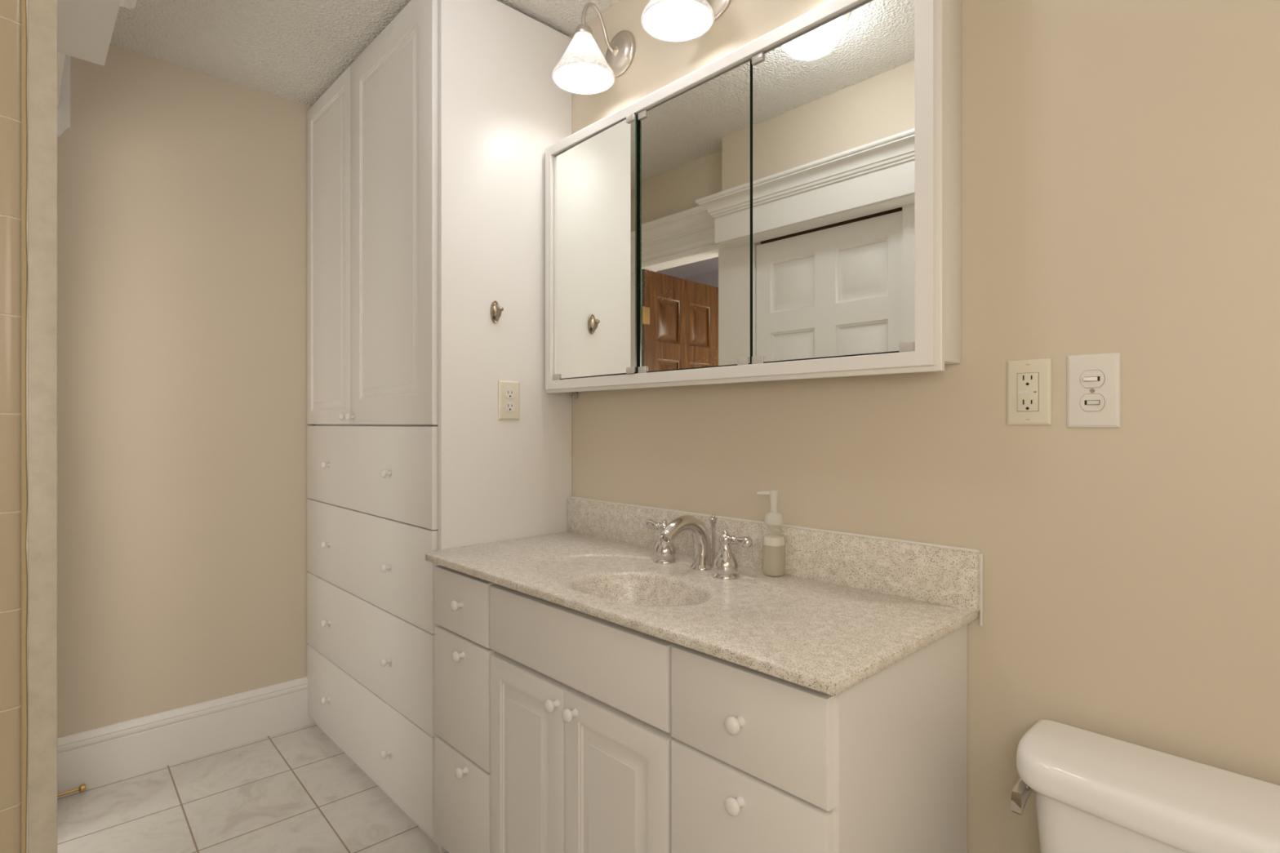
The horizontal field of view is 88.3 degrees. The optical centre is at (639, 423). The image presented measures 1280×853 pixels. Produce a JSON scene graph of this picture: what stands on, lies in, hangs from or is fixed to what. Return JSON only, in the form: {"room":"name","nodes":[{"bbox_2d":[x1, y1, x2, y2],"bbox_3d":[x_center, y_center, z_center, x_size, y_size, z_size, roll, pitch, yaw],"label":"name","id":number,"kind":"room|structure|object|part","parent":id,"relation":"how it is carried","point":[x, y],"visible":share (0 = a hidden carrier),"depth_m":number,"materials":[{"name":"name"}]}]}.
{"room":"bathroom","nodes":[
{"label":"bathroom","id":0,"kind":"room"},
{"bbox_2d":[0,0,21,852],"bbox_3d":[-0.950,-0.037,0.455,0.763,2.440,0.012,0,0,-43],"label":"tiled wall","id":1,"kind":"structure","parent":0,"point":[10,10],"depth_m":0.71,"materials":[{"name":"beige tile"}]},
{"bbox_2d":[21,0,27,852],"bbox_3d":[-0.676,-0.017,0.722,0.008,2.400,0.006,0,0,-43],"label":"trim","id":2,"kind":"structure","parent":1,"relation":"attached to","point":[24,12],"depth_m":0.72,"materials":[{"name":"beige"}]},
{"bbox_2d":[27,0,57,852],"bbox_3d":[-0.666,0.196,0.735,0.024,1.974,0.006,0,0,-43],"label":"trim strip","id":3,"kind":"object","parent":1,"relation":"attached to","point":[42,14],"visible":1,"depth_m":0.73,"materials":[{"name":"white paint"}]},
{"bbox_2d":[26,0,27,852],"bbox_3d":[-1.032,0.168,1.051,0.120,2.030,0.965,0,0,-43],"label":"wall","id":4,"kind":"structure","parent":0,"point":[26,0],"depth_m":0.72,"materials":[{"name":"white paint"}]},
{"bbox_2d":[57,44,313,737],"bbox_3d":[-1.524,-0.037,2.490,1.388,2.440,0.120,0,0,-43],"label":"wall","id":5,"kind":"structure","parent":0,"point":[182,424],"depth_m":2.31,"materials":[{"name":"beige paint"}]},
{"bbox_2d":[57,54,70,137],"bbox_3d":[-1.855,-1.062,2.079,0.090,0.389,0.020,0,0,-43],"label":"trim","id":6,"kind":"structure","parent":5,"relation":"attached to","point":[64,106],"depth_m":2.09,"materials":[{"name":"white paint"}]},
{"bbox_2d":[57,676,315,797],"bbox_3d":[-1.577,1.091,2.344,0.868,0.184,0.018,0,0,-43],"label":"baseboard","id":7,"kind":"structure","parent":5,"relation":"attached to","point":[94,757],"depth_m":2.30,"materials":[{"name":"white paint"}]},
{"bbox_2d":[57,783,85,796],"bbox_3d":[-1.810,1.161,2.067,0.110,0.025,0.025,0,0,-43],"label":"door stop","id":8,"kind":"object","parent":7,"relation":"attached to","point":[82,788],"visible":0.62,"depth_m":2.09,"materials":[{"name":"gold metal"}]},
{"bbox_3d":[-1.816,1.161,2.061,0.094,0.025,0.025,0,0,-44],"label":"rod","id":9,"kind":"part","parent":8,"relation":"part of","materials":[{"name":"gold metal"}]},
{"bbox_2d":[57,722,448,852],"bbox_3d":[-1.002,1.233,0.552,3.500,0.100,3.700,0,0,-43],"label":"floor","id":10,"kind":"structure","parent":0,"point":[295,790],"depth_m":2.03,"materials":[{"name":"tile"}]},
{"bbox_2d":[306,0,572,852],"bbox_3d":[-0.778,-0.029,2.352,0.494,2.424,1.103,0,0,-43],"label":"tall cabinet","id":11,"kind":"object","parent":10,"relation":"on","point":[426,155],"visible":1,"depth_m":1.99,"materials":[{"name":"white paint"}]},
{"bbox_3d":[-1.147,0.727,2.402,0.028,0.027,0.027,0,0,-44],"label":"knob","id":12,"kind":"part","parent":11,"relation":"part of","materials":[{"name":"white ceramic"}]},
{"bbox_3d":[-1.147,0.441,2.402,0.028,0.027,0.027,0,0,-44],"label":"knob","id":13,"kind":"part","parent":11,"relation":"part of","materials":[{"name":"white ceramic"}]},
{"bbox_3d":[-1.147,0.152,2.402,0.028,0.027,0.027,0,0,-44],"label":"knob","id":14,"kind":"part","parent":11,"relation":"part of","materials":[{"name":"white ceramic"}]},
{"bbox_3d":[-1.147,1.009,2.402,0.028,0.027,0.027,0,0,-44],"label":"knob","id":15,"kind":"part","parent":11,"relation":"part of","materials":[{"name":"white ceramic"}]},
{"bbox_3d":[-1.148,-0.615,2.439,0.020,1.236,0.462,0,0,-44],"label":"door","id":16,"kind":"part","parent":11,"relation":"part of","materials":[{"name":"white paint"}]},
{"bbox_3d":[-1.021,-0.023,2.270,0.028,0.027,0.027,0,0,-44],"label":"knob","id":17,"kind":"part","parent":11,"relation":"part of","materials":[{"name":"white ceramic"}]},
{"bbox_3d":[-0.984,-0.023,2.231,0.028,0.027,0.027,0,0,-44],"label":"knob","id":18,"kind":"part","parent":11,"relation":"part of","materials":[{"name":"white ceramic"}]},
{"bbox_3d":[-0.937,1.006,2.216,0.020,0.274,1.076,0,0,-44],"label":"drawer","id":19,"kind":"part","parent":11,"relation":"part of","materials":[{"name":"white paint"}]},
{"bbox_3d":[-0.937,0.726,2.216,0.020,0.281,1.076,0,0,-44],"label":"drawer","id":20,"kind":"part","parent":11,"relation":"part of","materials":[{"name":"white paint"}]},
{"bbox_3d":[-0.937,0.440,2.216,0.020,0.285,1.076,0,0,-44],"label":"drawer","id":21,"kind":"part","parent":11,"relation":"part of","materials":[{"name":"white paint"}]},
{"bbox_3d":[-0.937,0.151,2.216,0.020,0.286,1.076,0,0,-44],"label":"drawer","id":22,"kind":"part","parent":11,"relation":"part of","materials":[{"name":"white paint"}]},
{"bbox_3d":[-0.777,1.009,2.013,0.028,0.027,0.027,0,0,-44],"label":"knob","id":23,"kind":"part","parent":11,"relation":"part of","materials":[{"name":"white ceramic"}]},
{"bbox_3d":[-0.777,0.727,2.013,0.028,0.027,0.027,0,0,-44],"label":"knob","id":24,"kind":"part","parent":11,"relation":"part of","materials":[{"name":"white ceramic"}]},
{"bbox_3d":[-0.777,0.441,2.013,0.028,0.027,0.027,0,0,-44],"label":"knob","id":25,"kind":"part","parent":11,"relation":"part of","materials":[{"name":"white ceramic"}]},
{"bbox_3d":[-0.777,0.152,2.013,0.028,0.027,0.027,0,0,-44],"label":"knob","id":26,"kind":"part","parent":11,"relation":"part of","materials":[{"name":"white ceramic"}]},
{"bbox_3d":[-0.776,-0.615,2.047,0.020,1.236,0.610,0,0,-44],"label":"door","id":27,"kind":"part","parent":11,"relation":"part of","materials":[{"name":"white paint"}]},
{"bbox_2d":[490,300,503,323],"bbox_3d":[-0.411,-0.326,1.912,0.029,0.066,0.042,0,0,-43],"label":"robe hook","id":28,"kind":"object","parent":11,"relation":"attached to","point":[495,310],"visible":1,"depth_m":1.92,"materials":[{"name":"silver metal"}]},
{"bbox_3d":[-0.423,-0.326,1.925,0.029,0.066,0.007,0,0,-44],"label":"plate","id":29,"kind":"part","parent":28,"relation":"part of","materials":[{"name":"silver metal"}]},
{"bbox_2d":[497,380,519,419],"bbox_3d":[-0.388,-0.069,1.956,0.072,0.116,0.008,0,0,-43],"label":"duplex outlet","id":30,"kind":"object","parent":11,"relation":"attached to","point":[508,391],"visible":1,"depth_m":1.95,"materials":[{"name":"beige plastic"}]},
{"bbox_2d":[504,402,515,411],"bbox_3d":[-0.386,-0.050,1.954,0.034,0.029,0.002,0,0,-43],"label":"receptacle","id":31,"kind":"object","parent":30,"relation":"attached to","point":[508,406],"depth_m":1.95,"materials":[{"name":"beige plastic"}]},
{"bbox_2d":[504,388,515,398],"bbox_3d":[-0.386,-0.088,1.954,0.034,0.029,0.002,0,0,-43],"label":"receptacle","id":32,"kind":"object","parent":30,"relation":"attached to","point":[508,393],"depth_m":1.95,"materials":[{"name":"beige plastic"}]},
{"bbox_2d":[435,564,967,852],"bbox_3d":[0.012,0.774,1.503,0.514,0.817,1.212,0,0,-43],"label":"vanity cabinet","id":33,"kind":"object","parent":10,"relation":"on","point":[559,729],"visible":0.98,"depth_m":1.19,"materials":[{"name":"white paint"}]},
{"bbox_3d":[-0.459,0.454,1.647,0.028,0.027,0.027,0,0,-44],"label":"knob","id":34,"kind":"part","parent":33,"relation":"part of","materials":[{"name":"white ceramic"}]},
{"bbox_3d":[-0.453,0.579,1.641,0.028,0.027,0.027,0,0,-44],"label":"knob","id":35,"kind":"part","parent":33,"relation":"part of","materials":[{"name":"white ceramic"}]},
{"bbox_3d":[-0.442,0.862,1.629,0.028,0.027,0.027,0,0,-44],"label":"knob","id":36,"kind":"part","parent":33,"relation":"part of","materials":[{"name":"white ceramic"}]},
{"bbox_3d":[-0.448,0.975,1.671,0.020,0.277,0.280,0,0,-44],"label":"drawer","id":37,"kind":"part","parent":33,"relation":"part of","materials":[{"name":"white paint"}]},
{"bbox_3d":[-0.451,0.459,1.673,0.020,0.155,0.272,0,0,-44],"label":"drawer","id":38,"kind":"part","parent":33,"relation":"part of","materials":[{"name":"white paint"}]},
{"bbox_3d":[-0.449,0.686,1.672,0.020,0.289,0.276,0,0,-44],"label":"drawer","id":39,"kind":"part","parent":33,"relation":"part of","materials":[{"name":"white paint"}]},
{"bbox_3d":[-0.249,0.830,1.461,0.020,0.566,0.286,0,0,-44],"label":"door","id":40,"kind":"part","parent":33,"relation":"part of","materials":[{"name":"white paint"}]},
{"bbox_3d":[-0.182,0.579,1.355,0.028,0.027,0.027,0,0,-44],"label":"knob","id":41,"kind":"part","parent":33,"relation":"part of","materials":[{"name":"white ceramic"}]},
{"bbox_3d":[-0.140,0.579,1.311,0.028,0.027,0.027,0,0,-44],"label":"knob","id":42,"kind":"part","parent":33,"relation":"part of","materials":[{"name":"white ceramic"}]},
{"bbox_3d":[-0.047,0.830,1.248,0.020,0.566,0.294,0,0,-44],"label":"door","id":43,"kind":"part","parent":33,"relation":"part of","materials":[{"name":"white paint"}]},
{"bbox_2d":[425,496,982,696],"bbox_3d":[0.024,0.375,1.496,0.512,0.281,1.241,0,0,-43],"label":"countertop","id":44,"kind":"structure","parent":33,"relation":"on","point":[845,608],"depth_m":1.33,"materials":[{"name":"beige stone"}]},
{"bbox_2d":[573,577,709,606],"bbox_3d":[-0.001,0.427,1.410,0.262,0.136,0.320,0,0,-44],"label":"basin","id":45,"kind":"object","parent":44,"relation":"in","point":[618,592],"depth_m":1.52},
{"bbox_2d":[644,514,752,579],"bbox_3d":[0.116,0.284,1.587,0.178,0.133,0.327,0,0,-20],"label":"faucet","id":46,"kind":"object","parent":44,"relation":"on","point":[725,564],"visible":1,"depth_m":1.57,"materials":[{"name":"silver metal"}]},
{"bbox_3d":[0.038,0.261,1.701,0.025,0.025,0.063,0,0,-44],"label":"lever","id":47,"kind":"part","parent":46,"relation":"part of","materials":[{"name":"silver metal"}]},
{"bbox_3d":[0.062,0.297,1.672,0.059,0.107,0.059,0,0,-44],"label":"handle","id":48,"kind":"part","parent":46,"relation":"part of","materials":[{"name":"silver metal"}]},
{"bbox_3d":[0.111,0.284,1.562,0.162,0.133,0.055,0,0,-44],"label":"spout","id":49,"kind":"part","parent":46,"relation":"part of","materials":[{"name":"silver metal"}]},
{"bbox_3d":[0.181,0.287,1.632,0.023,0.126,0.023,0,0,-44],"label":"lift rod","id":50,"kind":"part","parent":46,"relation":"part of","materials":[{"name":"silver metal"}]},
{"bbox_3d":[0.195,0.297,1.507,0.059,0.107,0.059,0,0,-44],"label":"handle","id":51,"kind":"part","parent":46,"relation":"part of","materials":[{"name":"silver metal"}]},
{"bbox_3d":[0.224,0.265,1.484,0.063,0.025,0.025,0,0,41],"label":"lever","id":52,"kind":"part","parent":46,"relation":"part of","materials":[{"name":"silver metal"}]},
{"bbox_2d":[756,490,784,576],"bbox_3d":[0.300,0.248,1.502,0.048,0.193,0.055,0,0,-43],"label":"soap dispenser","id":53,"kind":"object","parent":44,"relation":"on","point":[773,545],"visible":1,"depth_m":1.48,"materials":[{"name":"white plastic"}]},
{"bbox_3d":[0.145,0.585,1.010,0.028,0.027,0.027,0,0,-44],"label":"knob","id":54,"kind":"part","parent":33,"relation":"part of","materials":[{"name":"white ceramic"}]},
{"bbox_3d":[0.145,0.461,1.010,0.028,0.027,0.027,0,0,-44],"label":"knob","id":55,"kind":"part","parent":33,"relation":"part of","materials":[{"name":"white ceramic"}]},
{"bbox_3d":[0.162,0.714,1.027,0.020,0.339,0.301,0,0,-44],"label":"drawer","id":56,"kind":"part","parent":33,"relation":"part of","materials":[{"name":"white paint"}]},
{"bbox_3d":[0.162,0.460,1.027,0.020,0.157,0.301,0,0,-44],"label":"drawer","id":57,"kind":"part","parent":33,"relation":"part of","materials":[{"name":"white paint"}]},
{"bbox_2d":[1010,719,1279,852],"bbox_3d":[0.604,0.843,0.711,0.708,0.681,0.510,0,0,-43],"label":"toilet","id":58,"kind":"object","parent":10,"relation":"on","point":[1095,793],"visible":1,"depth_m":0.93,"materials":[{"name":"white ceramic"}]},
{"bbox_3d":[0.606,0.581,1.037,0.081,0.036,0.025,0,0,-44],"label":"flush lever","id":59,"kind":"part","parent":58,"relation":"part of","materials":[{"name":"silver metal"}]},
{"bbox_3d":[0.795,0.678,0.892,0.173,0.259,0.454,0,0,-44],"label":"tank","id":60,"kind":"part","parent":58,"relation":"part of","materials":[{"name":"white ceramic"}]},
{"bbox_2d":[110,0,619,106],"bbox_3d":[-0.552,-1.297,0.979,2.260,0.080,3.700,0,0,-43],"label":"ceiling","id":61,"kind":"structure","parent":0,"point":[295,51],"depth_m":2.12,"materials":[{"name":"white paint"}]},
{"bbox_2d":[568,0,1279,852],"bbox_3d":[0.247,-0.037,1.706,0.100,2.440,3.655,0,0,-43],"label":"wall","id":62,"kind":"structure","parent":0,"point":[1120,159],"depth_m":1.11,"materials":[{"name":"beige paint"}]},
{"bbox_2d":[551,2,635,94],"bbox_3d":[-0.140,-1.082,1.872,0.230,0.228,0.177,0,0,-43],"label":"wall sconce","id":63,"kind":"object","parent":62,"relation":"attached to","point":[583,68],"visible":1,"depth_m":1.90,"materials":[{"name":"white glass"}]},
{"bbox_3d":[-0.159,-1.030,1.854,0.177,0.122,0.177,0,0,-44],"label":"lamp shade","id":64,"kind":"part","parent":63,"relation":"part of","materials":[{"name":"white glass"}]},
{"bbox_3d":[-0.159,-1.024,1.854,0.057,0.081,0.057,0,0,-44],"label":"bulb","id":65,"kind":"part","parent":63,"relation":"part of","materials":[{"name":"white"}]},
{"bbox_3d":[-0.119,-1.140,1.891,0.121,0.111,0.010,0,0,-44],"label":"arm","id":66,"kind":"part","parent":63,"relation":"part of","materials":[{"name":"silver metal"}]},
{"bbox_2d":[640,0,730,41],"bbox_3d":[0.110,-1.085,1.609,0.230,0.228,0.177,0,0,-43],"label":"wall sconce","id":67,"kind":"object","parent":62,"relation":"attached to","point":[668,20],"visible":1,"depth_m":1.64,"materials":[{"name":"white glass"}]},
{"bbox_3d":[0.090,-1.028,1.591,0.057,0.081,0.057,0,0,-44],"label":"bulb","id":68,"kind":"part","parent":67,"relation":"part of","materials":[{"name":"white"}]},
{"bbox_2d":[545,0,960,399],"bbox_3d":[0.155,-0.467,1.638,0.124,0.775,1.204,0,0,-43],"label":"upper cabinet","id":69,"kind":"object","parent":62,"relation":"attached to","point":[787,206],"visible":1,"depth_m":1.43,"materials":[{"name":"white paint"}]},
{"bbox_3d":[-0.135,-0.474,1.874,0.005,0.677,0.374,0,0,-42],"label":"mirror door","id":70,"kind":"part","parent":69,"relation":"part of","materials":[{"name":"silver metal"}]},
{"bbox_3d":[0.124,-0.474,1.609,0.005,0.678,0.362,0,0,-44],"label":"mirror door","id":71,"kind":"part","parent":69,"relation":"part of","materials":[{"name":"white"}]},
{"bbox_3d":[0.380,-0.474,1.339,0.005,0.678,0.368,0,0,-44],"label":"mirror door","id":72,"kind":"part","parent":69,"relation":"part of","materials":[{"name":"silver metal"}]},
{"bbox_2d":[567,497,980,612],"bbox_3d":[0.200,0.292,1.666,0.020,0.109,1.237,0,0,-44],"label":"backsplash","id":73,"kind":"structure","parent":62,"relation":"attached to","point":[947,576],"depth_m":1.43,"materials":[{"name":"beige stone"}]},
{"bbox_2d":[1006,357,1051,425],"bbox_3d":[0.685,-0.056,1.164,0.009,0.116,0.070,0,0,-43],"label":"outlet","id":74,"kind":"object","parent":62,"relation":"attached to","point":[1028,381],"visible":1,"depth_m":1.16,"materials":[{"name":"beige plastic"}]},
{"bbox_2d":[1017,372,1038,411],"bbox_3d":[0.683,-0.056,1.162,0.002,0.067,0.033,0,0,-43],"label":"receptacle","id":75,"kind":"object","parent":74,"relation":"attached to","point":[1027,382],"depth_m":1.16,"materials":[{"name":"white plastic"}]},
{"bbox_2d":[1066,352,1120,427],"bbox_3d":[0.749,-0.054,1.092,0.015,0.122,0.074,0,0,-43],"label":"light switch","id":76,"kind":"object","parent":62,"relation":"attached to","point":[1093,380],"visible":1,"depth_m":1.09,"materials":[{"name":"white plastic"}]},
{"bbox_2d":[1080,393,1104,411],"bbox_3d":[0.750,-0.035,1.093,0.002,0.028,0.034,0,0,-43],"label":"switch","id":77,"kind":"object","parent":76,"relation":"attached to","point":[1088,402],"depth_m":1.09,"materials":[{"name":"white plastic"}]},
{"bbox_2d":[1080,369,1104,387],"bbox_3d":[0.750,-0.074,1.093,0.002,0.028,0.034,0,0,-43],"label":"switch","id":78,"kind":"object","parent":76,"relation":"attached to","point":[1088,378],"depth_m":1.09,"materials":[{"name":"white plastic"}]},
{"bbox_3d":[-1.321,-1.052,1.356,0.120,0.410,1.805,0,0,-44],"label":"wall","id":79,"kind":"structure","parent":0,"visible":0},
{"bbox_2d":[57,52,65,109],"bbox_3d":[-1.562,-0.903,1.744,0.064,0.202,0.909,0,0,-43],"label":"trim","id":80,"kind":"structure","parent":79,"relation":"attached to","point":[60,57],"depth_m":1.83,"materials":[{"name":"white paint"}]},
{"bbox_2d":[119,0,136,9],"bbox_3d":[-0.875,-0.949,1.097,0.170,0.080,1.095,0,0,-43],"label":"trim","id":81,"kind":"structure","parent":79,"relation":"attached to","point":[127,4],"depth_m":1.52,"materials":[{"name":"white paint"}]},
{"bbox_3d":[-0.864,-1.031,1.031,0.096,0.452,1.025,0,0,-44],"label":"wall","id":82,"kind":"structure","parent":0,"visible":0},
{"bbox_2d":[57,0,120,66],"bbox_3d":[-0.876,-0.882,1.054,0.110,0.180,1.035,0,0,-43],"label":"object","id":83,"kind":"structure","parent":82,"relation":"attached to","point":[85,28],"depth_m":1.32,"materials":[{"name":"white paint"}]}
]}

